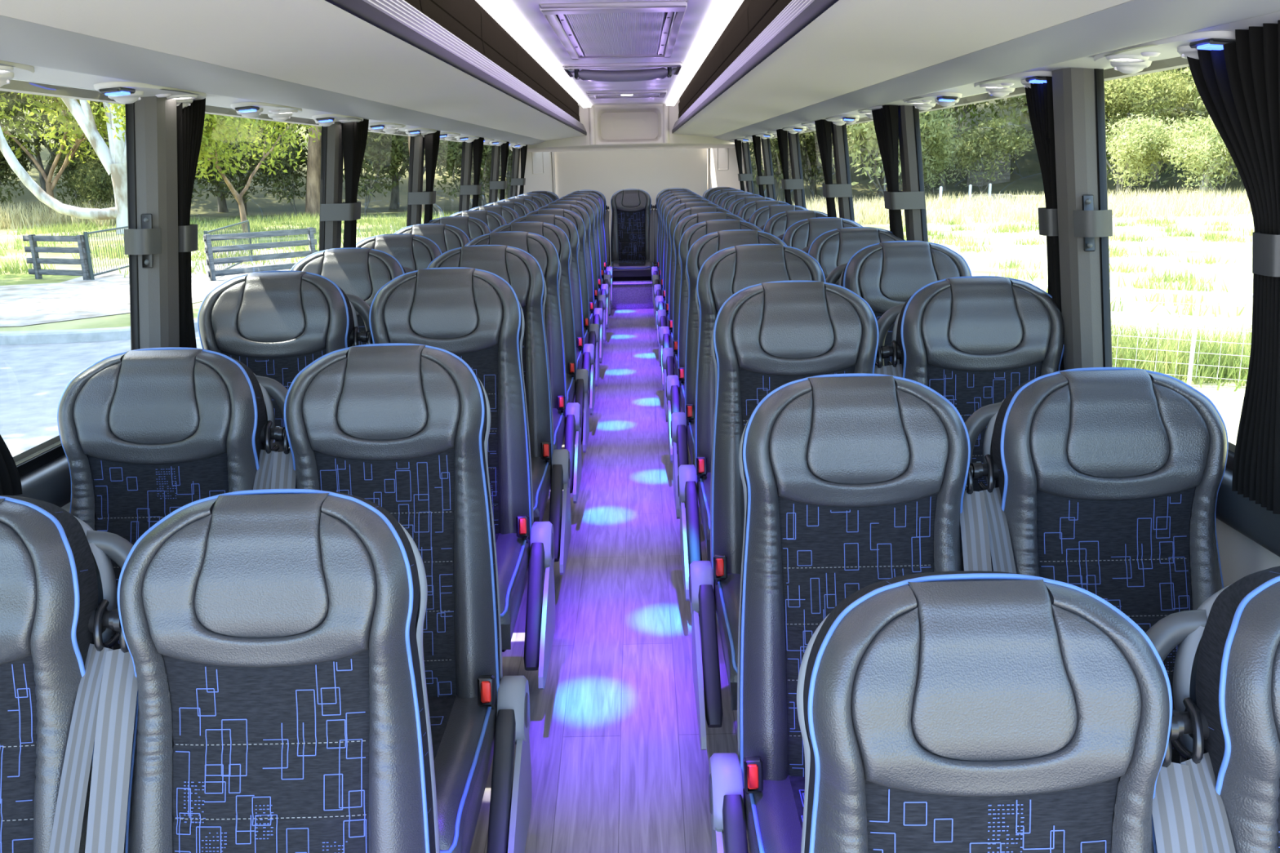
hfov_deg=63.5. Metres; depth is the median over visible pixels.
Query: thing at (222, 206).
tree
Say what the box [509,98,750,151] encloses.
rear bulkhead panel
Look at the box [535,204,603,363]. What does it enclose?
seat
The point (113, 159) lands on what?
tree
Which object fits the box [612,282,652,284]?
edging
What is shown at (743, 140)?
light panel
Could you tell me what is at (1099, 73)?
window
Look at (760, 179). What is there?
drape
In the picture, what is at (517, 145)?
light panel
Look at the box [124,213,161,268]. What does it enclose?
holder
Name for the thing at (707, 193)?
seat
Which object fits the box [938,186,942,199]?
marker post
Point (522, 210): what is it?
seat
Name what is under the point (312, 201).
tree
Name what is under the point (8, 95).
tree
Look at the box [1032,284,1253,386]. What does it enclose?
wire fence
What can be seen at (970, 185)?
marker post
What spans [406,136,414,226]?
window
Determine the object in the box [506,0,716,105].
ceiling
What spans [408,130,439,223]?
curtain
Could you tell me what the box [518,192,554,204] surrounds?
seat
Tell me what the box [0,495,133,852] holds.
seat
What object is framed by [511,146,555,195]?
trim
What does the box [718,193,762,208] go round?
seat
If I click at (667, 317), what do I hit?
armrest
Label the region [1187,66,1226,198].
tree
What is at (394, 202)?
tree
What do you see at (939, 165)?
shrub
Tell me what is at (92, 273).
metal gate
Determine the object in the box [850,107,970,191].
shrub
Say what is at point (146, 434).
seat
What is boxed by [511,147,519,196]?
trim
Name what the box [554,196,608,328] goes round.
seat
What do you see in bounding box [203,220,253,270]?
metal gate
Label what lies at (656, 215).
seat
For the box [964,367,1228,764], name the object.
seat
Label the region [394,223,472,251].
seat
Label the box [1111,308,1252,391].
grass
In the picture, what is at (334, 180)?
trim
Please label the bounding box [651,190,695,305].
seat
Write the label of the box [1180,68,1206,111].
tree
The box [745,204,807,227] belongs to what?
seat
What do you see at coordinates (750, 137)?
light panel
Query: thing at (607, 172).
wall
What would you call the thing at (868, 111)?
light panel
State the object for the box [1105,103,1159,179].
shrub
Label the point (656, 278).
seat
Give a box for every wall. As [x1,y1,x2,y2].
[0,79,509,512]
[554,148,706,258]
[750,56,1279,587]
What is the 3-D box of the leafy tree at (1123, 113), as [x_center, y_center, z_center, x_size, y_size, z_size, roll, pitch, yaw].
[29.085,-18.790,65.809,10.216,8.188,6.108,-3,14,-5]
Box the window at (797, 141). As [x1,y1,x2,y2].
[795,132,806,208]
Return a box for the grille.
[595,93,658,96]
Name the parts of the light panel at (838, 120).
plate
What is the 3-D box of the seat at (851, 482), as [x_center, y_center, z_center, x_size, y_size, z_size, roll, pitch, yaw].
[0.397,0.544,1.839,0.534,1.174,0.797,-1,14,0]
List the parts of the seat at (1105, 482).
grab handle, backrest, fabric panel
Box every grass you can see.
[777,186,1252,225]
[888,214,1254,319]
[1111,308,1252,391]
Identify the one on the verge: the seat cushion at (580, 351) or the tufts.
the tufts
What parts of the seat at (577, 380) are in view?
backrest, armrest, plate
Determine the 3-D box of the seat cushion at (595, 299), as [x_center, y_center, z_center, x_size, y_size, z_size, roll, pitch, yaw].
[-0.548,-0.883,7.749,0.448,0.140,0.507,-1,14,0]
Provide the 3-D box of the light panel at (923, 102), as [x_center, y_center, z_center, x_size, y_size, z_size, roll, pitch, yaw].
[0.992,-1.111,3.538,0.136,0.042,0.480,-1,14,0]
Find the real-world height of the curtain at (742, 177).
0.825 m
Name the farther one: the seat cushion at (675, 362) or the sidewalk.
the sidewalk
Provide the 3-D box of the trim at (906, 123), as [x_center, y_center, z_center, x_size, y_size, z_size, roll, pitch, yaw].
[1.101,-0.889,4.153,0.165,0.865,0.118,-1,14,0]
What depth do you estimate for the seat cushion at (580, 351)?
5.69 m
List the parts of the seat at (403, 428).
fabric panel, backrest, armrest, plate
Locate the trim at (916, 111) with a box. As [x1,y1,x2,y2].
[912,105,928,241]
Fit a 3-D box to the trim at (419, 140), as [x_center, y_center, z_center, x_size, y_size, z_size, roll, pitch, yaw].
[-1.269,-1.268,5.836,0.165,0.865,0.118,-1,14,0]
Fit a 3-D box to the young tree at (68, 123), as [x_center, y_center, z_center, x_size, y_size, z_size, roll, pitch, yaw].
[-32.797,-16.521,56.131,16.880,11.425,9.656,0,14,7]
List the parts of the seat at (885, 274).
grab handle, fabric panel, backrest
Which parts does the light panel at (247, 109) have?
plate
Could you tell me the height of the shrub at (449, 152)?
5.822 m
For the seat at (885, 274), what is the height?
1.174 m
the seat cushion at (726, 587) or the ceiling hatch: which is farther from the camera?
the ceiling hatch
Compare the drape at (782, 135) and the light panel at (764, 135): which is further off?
the light panel at (764, 135)
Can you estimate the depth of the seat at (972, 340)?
2.66 m
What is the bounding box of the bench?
[203,226,317,280]
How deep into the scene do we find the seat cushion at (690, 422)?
4.02 m
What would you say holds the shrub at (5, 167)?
on the verge
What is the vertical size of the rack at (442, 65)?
0.444 m
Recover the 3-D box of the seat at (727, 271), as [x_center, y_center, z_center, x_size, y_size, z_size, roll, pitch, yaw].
[0.391,0.034,3.314,0.534,1.174,0.797,-1,14,0]
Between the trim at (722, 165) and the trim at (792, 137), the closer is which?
the trim at (792, 137)
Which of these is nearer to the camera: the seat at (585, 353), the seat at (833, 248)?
the seat at (833, 248)
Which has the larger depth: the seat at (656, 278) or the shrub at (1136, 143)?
the shrub at (1136, 143)
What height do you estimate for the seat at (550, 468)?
1.174 m
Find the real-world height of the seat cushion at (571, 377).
0.140 m
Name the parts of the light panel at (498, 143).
plate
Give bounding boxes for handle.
[562,61,682,81]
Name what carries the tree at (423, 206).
on the verge
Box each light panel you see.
[0,60,35,86]
[93,81,206,108]
[230,102,302,120]
[311,114,363,126]
[368,121,405,133]
[404,127,436,137]
[440,132,460,140]
[456,135,479,142]
[483,137,494,144]
[488,140,506,146]
[508,142,517,146]
[511,143,526,148]
[736,137,751,142]
[745,135,752,140]
[754,133,773,138]
[767,129,777,136]
[782,125,806,133]
[800,120,815,130]
[825,114,859,125]
[857,105,882,119]
[903,92,962,110]
[973,71,1052,97]
[1093,31,1235,73]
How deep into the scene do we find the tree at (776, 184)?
71.89 m
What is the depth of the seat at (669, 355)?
5.62 m
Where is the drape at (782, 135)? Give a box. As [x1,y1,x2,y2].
[776,128,791,204]
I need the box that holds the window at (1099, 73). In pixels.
[1093,68,1234,470]
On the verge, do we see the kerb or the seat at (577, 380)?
the kerb
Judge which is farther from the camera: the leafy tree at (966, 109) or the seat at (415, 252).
the leafy tree at (966, 109)
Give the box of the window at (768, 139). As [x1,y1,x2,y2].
[767,137,776,199]
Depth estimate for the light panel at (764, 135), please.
8.07 m
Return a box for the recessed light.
[586,89,666,99]
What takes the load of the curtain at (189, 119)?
attached to the wall at (15, 86)
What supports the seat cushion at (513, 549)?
on the seat at (475, 315)
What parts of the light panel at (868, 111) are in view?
plate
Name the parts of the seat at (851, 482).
plate, armrest, backrest, fabric panel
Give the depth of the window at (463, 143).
7.44 m
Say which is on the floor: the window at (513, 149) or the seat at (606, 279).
the seat at (606, 279)
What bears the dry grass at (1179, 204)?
on the paddock
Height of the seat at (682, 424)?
1.174 m
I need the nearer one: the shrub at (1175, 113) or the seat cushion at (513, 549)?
the seat cushion at (513, 549)
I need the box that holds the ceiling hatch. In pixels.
[539,0,687,59]
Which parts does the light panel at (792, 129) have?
plate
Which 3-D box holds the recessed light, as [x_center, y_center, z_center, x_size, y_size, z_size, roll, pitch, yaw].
[-0.110,-2.816,8.775,0.660,0.024,0.640,-1,14,0]
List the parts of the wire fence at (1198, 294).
rail, post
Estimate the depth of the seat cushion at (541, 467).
3.45 m
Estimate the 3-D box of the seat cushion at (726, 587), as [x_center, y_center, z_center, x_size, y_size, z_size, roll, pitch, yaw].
[0.418,0.483,2.477,0.448,0.140,0.507,-1,14,0]
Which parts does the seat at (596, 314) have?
backrest, armrest, plate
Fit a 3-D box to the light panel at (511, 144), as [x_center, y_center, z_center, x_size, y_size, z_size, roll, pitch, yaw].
[-1.184,-2.571,9.429,0.136,0.042,0.480,-1,14,1]
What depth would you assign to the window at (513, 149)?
10.46 m
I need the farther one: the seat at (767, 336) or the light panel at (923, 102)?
the light panel at (923, 102)
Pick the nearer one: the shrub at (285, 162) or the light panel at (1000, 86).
the light panel at (1000, 86)
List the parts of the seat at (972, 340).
grab handle, backrest, fabric panel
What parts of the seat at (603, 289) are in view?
backrest, armrest, plate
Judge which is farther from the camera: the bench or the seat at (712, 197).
the bench
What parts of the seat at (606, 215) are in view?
backrest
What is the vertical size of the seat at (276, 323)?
1.174 m
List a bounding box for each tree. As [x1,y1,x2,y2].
[0,90,103,208]
[0,92,125,217]
[0,97,128,234]
[0,98,74,192]
[53,97,228,212]
[86,100,321,232]
[229,116,300,215]
[239,121,309,164]
[305,125,321,217]
[388,157,408,208]
[402,140,442,173]
[408,136,424,217]
[472,167,488,206]
[500,170,511,198]
[772,164,780,200]
[805,147,817,197]
[849,135,884,197]
[924,98,1005,191]
[944,114,1034,194]
[978,94,1030,125]
[1016,102,1027,133]
[1104,67,1206,197]
[1106,73,1176,162]
[1134,66,1200,181]
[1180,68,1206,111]
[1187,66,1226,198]
[1222,160,1232,176]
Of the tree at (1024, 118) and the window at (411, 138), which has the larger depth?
the tree at (1024, 118)
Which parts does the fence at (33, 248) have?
post, rail, rail, rail, rail, post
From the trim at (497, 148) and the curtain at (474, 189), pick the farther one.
the trim at (497, 148)
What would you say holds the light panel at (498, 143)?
attached to the rack at (442, 65)
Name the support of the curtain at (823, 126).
attached to the wall at (1240, 557)
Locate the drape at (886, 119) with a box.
[871,104,904,240]
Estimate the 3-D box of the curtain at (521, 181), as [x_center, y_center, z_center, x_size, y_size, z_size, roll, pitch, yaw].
[-1.226,-2.475,10.606,0.167,0.825,0.234,-1,14,0]
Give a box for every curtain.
[0,434,22,495]
[176,97,205,348]
[320,119,368,248]
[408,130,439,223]
[459,137,484,208]
[489,141,509,200]
[511,144,527,195]
[733,138,752,191]
[751,134,773,196]
[776,128,804,204]
[814,119,852,217]
[871,104,925,240]
[1025,75,1063,370]
[1186,19,1279,514]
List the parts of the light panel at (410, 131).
plate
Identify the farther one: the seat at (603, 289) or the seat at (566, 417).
the seat at (603, 289)
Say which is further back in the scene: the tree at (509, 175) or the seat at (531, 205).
the tree at (509, 175)
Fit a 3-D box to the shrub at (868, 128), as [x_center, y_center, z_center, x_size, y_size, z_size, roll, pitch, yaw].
[13.348,-18.886,63.362,9.099,10.584,12.908,-1,14,1]
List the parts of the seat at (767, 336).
plate, armrest, backrest, fabric panel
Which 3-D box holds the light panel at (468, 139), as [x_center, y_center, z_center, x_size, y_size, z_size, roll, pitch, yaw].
[-1.178,-1.980,7.118,0.136,0.042,0.480,-1,14,1]
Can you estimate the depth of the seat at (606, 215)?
10.88 m
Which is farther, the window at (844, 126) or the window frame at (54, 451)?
the window at (844, 126)
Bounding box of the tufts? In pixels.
[0,198,115,230]
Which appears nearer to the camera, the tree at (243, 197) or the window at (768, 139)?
the window at (768, 139)
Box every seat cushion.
[433,695,497,852]
[495,533,530,649]
[531,457,551,522]
[552,408,565,450]
[566,373,575,403]
[576,347,583,368]
[583,327,589,343]
[589,311,594,324]
[594,297,597,308]
[611,259,653,276]
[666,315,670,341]
[669,333,672,347]
[673,354,677,375]
[679,381,684,413]
[686,418,694,465]
[697,471,711,560]
[713,573,740,710]
[742,775,802,852]
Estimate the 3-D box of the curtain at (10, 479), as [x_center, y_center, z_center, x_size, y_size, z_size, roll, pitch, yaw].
[-1.227,-0.235,1.858,0.146,0.825,0.249,-1,14,0]
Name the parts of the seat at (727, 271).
plate, armrest, backrest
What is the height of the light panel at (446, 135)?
0.042 m
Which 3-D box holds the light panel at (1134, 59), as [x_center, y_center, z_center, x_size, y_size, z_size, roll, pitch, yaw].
[0.996,-0.714,1.988,0.136,0.042,0.480,-1,14,0]
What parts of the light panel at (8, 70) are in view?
plate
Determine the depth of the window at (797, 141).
7.04 m
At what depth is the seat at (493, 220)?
6.52 m
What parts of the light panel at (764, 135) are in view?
plate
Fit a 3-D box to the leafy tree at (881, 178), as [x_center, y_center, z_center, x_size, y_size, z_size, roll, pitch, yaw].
[14.714,-22.269,70.683,11.647,13.207,16.788,-11,17,-34]
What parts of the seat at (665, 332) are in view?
plate, armrest, backrest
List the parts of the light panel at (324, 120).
plate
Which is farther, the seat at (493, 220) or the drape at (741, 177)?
the drape at (741, 177)
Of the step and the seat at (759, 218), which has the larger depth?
the step
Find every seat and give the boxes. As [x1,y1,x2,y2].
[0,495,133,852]
[57,346,289,649]
[84,488,439,852]
[197,270,373,452]
[271,342,532,852]
[290,247,414,345]
[355,233,445,271]
[363,266,555,689]
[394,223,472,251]
[426,216,493,239]
[426,244,571,574]
[449,209,509,230]
[464,231,582,503]
[468,205,521,222]
[484,201,530,216]
[490,221,589,453]
[497,198,539,211]
[509,195,546,207]
[509,213,595,415]
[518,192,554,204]
[524,208,599,386]
[526,191,559,200]
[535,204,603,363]
[545,200,606,344]
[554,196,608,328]
[560,194,611,315]
[565,191,613,304]
[571,189,610,266]
[610,188,655,276]
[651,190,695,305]
[652,192,701,315]
[653,187,690,265]
[653,195,706,330]
[655,198,713,346]
[657,201,722,366]
[659,206,732,391]
[662,212,745,422]
[665,219,763,462]
[670,229,786,519]
[677,244,826,600]
[688,280,890,750]
[702,186,735,199]
[706,188,742,201]
[708,373,991,852]
[711,191,753,204]
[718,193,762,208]
[725,196,773,214]
[734,200,790,220]
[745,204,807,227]
[759,209,827,236]
[777,217,862,249]
[796,570,1204,852]
[801,226,905,284]
[825,240,972,365]
[875,275,1064,491]
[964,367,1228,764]
[1145,565,1279,852]
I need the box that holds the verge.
[0,210,458,331]
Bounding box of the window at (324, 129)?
[319,125,327,251]
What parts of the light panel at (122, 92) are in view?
plate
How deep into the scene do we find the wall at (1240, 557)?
2.13 m
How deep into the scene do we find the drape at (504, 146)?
8.98 m
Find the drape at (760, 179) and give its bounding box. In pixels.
[751,134,764,196]
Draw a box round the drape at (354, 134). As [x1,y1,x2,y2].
[342,119,368,248]
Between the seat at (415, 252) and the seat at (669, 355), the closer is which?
the seat at (415, 252)
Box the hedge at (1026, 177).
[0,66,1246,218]
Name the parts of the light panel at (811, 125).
plate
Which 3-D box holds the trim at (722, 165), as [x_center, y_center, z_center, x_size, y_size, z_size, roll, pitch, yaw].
[0.991,-2.644,11.126,0.159,0.950,0.936,-7,16,-22]
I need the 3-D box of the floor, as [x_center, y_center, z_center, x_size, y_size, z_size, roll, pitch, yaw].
[-0.056,0.140,5.816,2.544,0.314,10.600,-1,14,0]
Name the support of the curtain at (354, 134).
attached to the wall at (15, 86)
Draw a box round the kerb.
[0,318,198,345]
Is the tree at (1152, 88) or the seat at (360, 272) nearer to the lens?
the seat at (360, 272)
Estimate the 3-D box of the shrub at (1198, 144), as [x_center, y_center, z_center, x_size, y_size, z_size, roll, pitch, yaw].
[31.263,-14.871,56.883,6.114,5.013,4.310,-12,18,-35]
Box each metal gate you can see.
[83,226,128,279]
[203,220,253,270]
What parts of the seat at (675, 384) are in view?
plate, armrest, backrest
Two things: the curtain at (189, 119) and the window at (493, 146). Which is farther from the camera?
the window at (493, 146)
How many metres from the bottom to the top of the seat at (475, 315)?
1.174 m
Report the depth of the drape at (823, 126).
5.49 m
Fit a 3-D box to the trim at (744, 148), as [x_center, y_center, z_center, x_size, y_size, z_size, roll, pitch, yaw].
[1.085,-2.452,10.256,0.165,0.865,0.118,-1,14,0]
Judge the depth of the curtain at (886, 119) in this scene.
4.09 m
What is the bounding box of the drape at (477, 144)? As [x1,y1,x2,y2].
[471,137,484,208]
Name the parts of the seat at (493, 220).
backrest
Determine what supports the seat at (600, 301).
on the floor
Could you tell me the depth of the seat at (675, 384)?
4.88 m
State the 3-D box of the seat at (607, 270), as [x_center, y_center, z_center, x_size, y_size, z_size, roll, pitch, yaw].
[-0.538,-1.656,9.990,0.534,1.174,0.797,-1,14,0]
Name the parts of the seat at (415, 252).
backrest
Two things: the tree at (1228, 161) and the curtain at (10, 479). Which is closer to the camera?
the curtain at (10, 479)
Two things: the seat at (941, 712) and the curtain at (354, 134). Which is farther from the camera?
the curtain at (354, 134)
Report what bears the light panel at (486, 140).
attached to the rack at (442, 65)
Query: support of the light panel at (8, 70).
attached to the rack at (442, 65)
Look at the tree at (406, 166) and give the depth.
67.42 m
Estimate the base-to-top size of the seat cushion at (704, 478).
0.140 m
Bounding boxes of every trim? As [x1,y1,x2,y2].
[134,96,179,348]
[324,121,343,249]
[410,133,424,225]
[462,141,472,211]
[491,145,500,202]
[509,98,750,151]
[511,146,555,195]
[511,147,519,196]
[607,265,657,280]
[706,146,746,191]
[742,142,752,193]
[760,137,773,199]
[786,130,803,207]
[831,121,850,219]
[897,105,922,240]
[912,105,928,241]
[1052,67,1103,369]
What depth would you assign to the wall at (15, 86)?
2.47 m
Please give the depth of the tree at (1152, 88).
60.98 m
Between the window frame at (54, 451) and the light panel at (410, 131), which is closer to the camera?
the window frame at (54, 451)
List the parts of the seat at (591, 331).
backrest, armrest, plate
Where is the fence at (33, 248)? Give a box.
[22,234,90,279]
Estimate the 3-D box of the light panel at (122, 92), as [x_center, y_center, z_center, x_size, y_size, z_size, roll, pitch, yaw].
[-1.166,-0.797,2.497,0.136,0.042,0.480,-1,14,1]
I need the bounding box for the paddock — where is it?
[860,193,1254,444]
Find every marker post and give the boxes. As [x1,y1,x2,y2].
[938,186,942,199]
[968,184,972,197]
[987,183,991,199]
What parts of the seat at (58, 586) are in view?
fabric panel, backrest, grab handle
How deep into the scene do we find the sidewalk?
23.82 m
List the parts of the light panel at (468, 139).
plate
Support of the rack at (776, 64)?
attached to the ceiling
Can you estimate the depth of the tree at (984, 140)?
71.92 m
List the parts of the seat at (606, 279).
backrest, armrest, plate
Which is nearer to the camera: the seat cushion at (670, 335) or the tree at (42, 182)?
the seat cushion at (670, 335)
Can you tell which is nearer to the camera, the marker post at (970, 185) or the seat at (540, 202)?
the seat at (540, 202)
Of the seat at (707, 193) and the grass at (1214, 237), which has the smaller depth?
the seat at (707, 193)
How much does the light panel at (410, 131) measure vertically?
0.042 m
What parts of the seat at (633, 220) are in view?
fabric panel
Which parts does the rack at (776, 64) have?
bin panel, edge rail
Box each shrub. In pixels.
[0,133,38,205]
[44,135,104,208]
[66,157,115,208]
[83,115,222,203]
[195,118,266,208]
[226,120,307,216]
[342,131,408,215]
[423,139,510,209]
[472,144,512,195]
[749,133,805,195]
[773,130,835,200]
[817,111,929,198]
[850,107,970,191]
[923,136,958,197]
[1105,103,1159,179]
[1105,112,1182,195]
[1111,103,1195,191]
[1155,113,1240,195]
[1164,93,1238,193]
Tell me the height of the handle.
0.086 m
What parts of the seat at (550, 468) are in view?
backrest, fabric panel, armrest, plate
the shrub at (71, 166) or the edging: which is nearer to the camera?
the edging
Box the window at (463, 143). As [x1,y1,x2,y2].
[458,141,465,212]
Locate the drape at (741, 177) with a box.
[733,138,745,191]
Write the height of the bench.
1.280 m
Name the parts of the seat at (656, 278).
plate, armrest, backrest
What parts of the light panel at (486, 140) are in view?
plate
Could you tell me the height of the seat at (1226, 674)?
1.174 m
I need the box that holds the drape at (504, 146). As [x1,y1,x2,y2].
[499,141,509,200]
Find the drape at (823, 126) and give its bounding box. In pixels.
[814,119,836,217]
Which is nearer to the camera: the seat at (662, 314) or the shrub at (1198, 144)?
the seat at (662, 314)
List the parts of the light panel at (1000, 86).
plate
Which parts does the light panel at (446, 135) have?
plate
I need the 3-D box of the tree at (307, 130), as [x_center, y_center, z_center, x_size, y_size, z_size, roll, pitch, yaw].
[-21.465,-22.101,71.265,15.107,14.204,13.977,6,16,27]
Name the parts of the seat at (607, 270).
backrest, plate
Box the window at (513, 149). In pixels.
[510,147,515,197]
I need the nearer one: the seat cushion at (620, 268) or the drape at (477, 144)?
the drape at (477, 144)
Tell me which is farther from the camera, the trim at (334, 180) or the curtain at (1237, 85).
the trim at (334, 180)
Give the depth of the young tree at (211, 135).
42.96 m
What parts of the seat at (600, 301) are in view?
backrest, armrest, plate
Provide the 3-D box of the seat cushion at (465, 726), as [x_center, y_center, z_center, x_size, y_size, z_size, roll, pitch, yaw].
[-0.531,0.686,2.008,0.448,0.140,0.507,-1,14,0]
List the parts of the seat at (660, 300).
plate, armrest, backrest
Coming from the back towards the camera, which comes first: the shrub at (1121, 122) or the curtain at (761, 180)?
the shrub at (1121, 122)
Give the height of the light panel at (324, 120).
0.042 m
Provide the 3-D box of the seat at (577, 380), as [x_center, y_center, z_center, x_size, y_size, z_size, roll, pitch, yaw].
[-0.524,-0.371,4.972,0.534,1.174,0.797,-1,14,0]
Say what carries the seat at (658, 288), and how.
on the floor
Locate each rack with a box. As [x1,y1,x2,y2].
[0,0,586,145]
[671,0,1279,140]
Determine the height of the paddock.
0.001 m
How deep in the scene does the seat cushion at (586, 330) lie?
6.42 m
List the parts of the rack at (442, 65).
edge rail, bin panel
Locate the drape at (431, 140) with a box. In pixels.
[423,130,439,223]
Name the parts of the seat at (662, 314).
plate, armrest, backrest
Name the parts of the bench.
post, rail, rail, rail, rail, post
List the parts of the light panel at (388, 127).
plate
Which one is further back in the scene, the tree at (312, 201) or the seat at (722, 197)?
the tree at (312, 201)
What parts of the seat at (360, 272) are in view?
backrest, fabric panel, grab handle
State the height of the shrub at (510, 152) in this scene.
6.352 m
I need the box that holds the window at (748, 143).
[746,142,755,194]
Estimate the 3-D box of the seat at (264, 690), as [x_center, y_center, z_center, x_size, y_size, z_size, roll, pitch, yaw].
[-0.511,0.739,1.389,0.534,1.174,0.797,-1,14,0]
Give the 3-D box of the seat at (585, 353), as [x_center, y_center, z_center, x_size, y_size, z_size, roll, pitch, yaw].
[-0.526,-0.555,5.689,0.534,1.174,0.797,-1,14,0]
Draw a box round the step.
[610,280,653,309]
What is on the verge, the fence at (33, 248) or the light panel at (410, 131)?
the fence at (33, 248)
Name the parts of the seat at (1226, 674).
grab handle, backrest, fabric panel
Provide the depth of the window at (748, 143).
10.16 m
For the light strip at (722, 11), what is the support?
attached to the ceiling
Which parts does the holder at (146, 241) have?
mounting plate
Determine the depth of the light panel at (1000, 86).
2.73 m
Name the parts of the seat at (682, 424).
plate, armrest, backrest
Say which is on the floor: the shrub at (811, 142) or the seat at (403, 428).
the seat at (403, 428)
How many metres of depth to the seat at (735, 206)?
7.82 m
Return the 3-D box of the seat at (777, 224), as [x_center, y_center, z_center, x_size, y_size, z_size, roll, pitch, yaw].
[0.887,-0.540,5.510,0.484,1.174,0.809,-2,14,-3]
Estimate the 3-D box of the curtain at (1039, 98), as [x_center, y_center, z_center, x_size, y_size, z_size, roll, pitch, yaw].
[1.074,-0.503,2.709,0.146,0.825,0.179,-1,14,0]
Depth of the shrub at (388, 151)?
59.40 m
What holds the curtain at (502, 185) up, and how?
attached to the wall at (15, 86)
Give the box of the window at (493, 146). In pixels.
[488,145,494,203]
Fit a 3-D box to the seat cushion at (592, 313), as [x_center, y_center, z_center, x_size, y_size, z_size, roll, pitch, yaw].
[-0.546,-0.700,7.032,0.448,0.140,0.507,-1,14,0]
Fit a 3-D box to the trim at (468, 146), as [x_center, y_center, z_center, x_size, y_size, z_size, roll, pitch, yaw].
[-1.274,-1.702,7.531,0.165,0.865,0.118,-1,14,0]
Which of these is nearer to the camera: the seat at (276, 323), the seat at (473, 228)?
the seat at (276, 323)
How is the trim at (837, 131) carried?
attached to the wall at (1240, 557)
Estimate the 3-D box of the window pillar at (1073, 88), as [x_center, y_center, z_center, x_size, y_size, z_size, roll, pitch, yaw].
[1.095,-0.482,2.564,0.185,0.865,0.118,-1,14,0]
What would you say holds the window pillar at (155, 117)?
attached to the wall at (15, 86)
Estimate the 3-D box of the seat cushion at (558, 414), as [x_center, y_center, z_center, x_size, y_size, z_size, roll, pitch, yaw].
[-0.539,0.035,4.165,0.448,0.140,0.507,-1,14,0]
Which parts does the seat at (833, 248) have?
grab handle, backrest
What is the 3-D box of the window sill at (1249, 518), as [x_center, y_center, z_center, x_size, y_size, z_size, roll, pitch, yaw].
[1.161,-0.884,6.048,0.078,0.102,11.550,-1,14,0]
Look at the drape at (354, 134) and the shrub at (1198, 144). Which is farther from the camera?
the shrub at (1198, 144)
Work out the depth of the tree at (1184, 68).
71.75 m
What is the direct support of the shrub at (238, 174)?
on the verge
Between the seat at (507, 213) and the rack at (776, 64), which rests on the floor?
the seat at (507, 213)
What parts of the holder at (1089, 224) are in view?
mounting plate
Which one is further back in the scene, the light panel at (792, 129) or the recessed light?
the recessed light
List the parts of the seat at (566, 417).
backrest, armrest, plate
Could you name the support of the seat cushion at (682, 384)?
on the seat at (675, 384)
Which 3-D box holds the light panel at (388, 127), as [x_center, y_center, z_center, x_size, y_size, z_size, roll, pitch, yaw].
[-1.172,-1.388,4.808,0.136,0.042,0.480,-1,14,1]
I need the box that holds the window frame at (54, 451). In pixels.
[15,102,139,477]
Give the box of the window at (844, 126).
[841,123,854,221]
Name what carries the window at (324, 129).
in the wall at (15, 86)
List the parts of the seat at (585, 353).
backrest, armrest, plate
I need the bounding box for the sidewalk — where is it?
[0,244,294,326]
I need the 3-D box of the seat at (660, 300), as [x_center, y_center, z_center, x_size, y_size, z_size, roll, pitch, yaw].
[0.379,-1.092,7.708,0.534,1.174,0.797,-1,14,0]
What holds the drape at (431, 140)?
hanging from the curtain at (428, 197)
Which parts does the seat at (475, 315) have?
backrest, fabric panel, armrest, plate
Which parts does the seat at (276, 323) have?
backrest, fabric panel, grab handle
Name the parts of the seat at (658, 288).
plate, armrest, backrest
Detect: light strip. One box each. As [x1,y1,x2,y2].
[475,0,591,107]
[666,0,743,106]
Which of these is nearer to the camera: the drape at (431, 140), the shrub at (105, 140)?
the drape at (431, 140)
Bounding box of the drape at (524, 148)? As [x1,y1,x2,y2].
[519,144,527,195]
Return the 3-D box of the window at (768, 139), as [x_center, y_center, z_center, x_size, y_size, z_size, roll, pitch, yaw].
[1.112,-1.841,7.913,0.124,0.853,1.482,-1,14,0]
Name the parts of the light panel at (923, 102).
plate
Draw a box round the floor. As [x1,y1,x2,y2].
[469,308,750,852]
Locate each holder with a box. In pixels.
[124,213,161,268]
[1073,194,1112,251]
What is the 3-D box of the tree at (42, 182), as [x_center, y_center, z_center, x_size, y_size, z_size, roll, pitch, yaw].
[-40.731,-23.909,70.698,18.891,17.075,20.230,-14,19,-40]
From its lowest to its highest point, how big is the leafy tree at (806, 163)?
14.528 m
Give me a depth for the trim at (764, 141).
8.59 m
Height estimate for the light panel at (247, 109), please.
0.042 m
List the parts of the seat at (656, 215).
backrest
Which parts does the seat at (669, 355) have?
plate, armrest, backrest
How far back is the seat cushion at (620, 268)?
10.46 m
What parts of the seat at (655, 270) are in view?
backrest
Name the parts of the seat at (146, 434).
backrest, fabric panel, grab handle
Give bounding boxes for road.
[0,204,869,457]

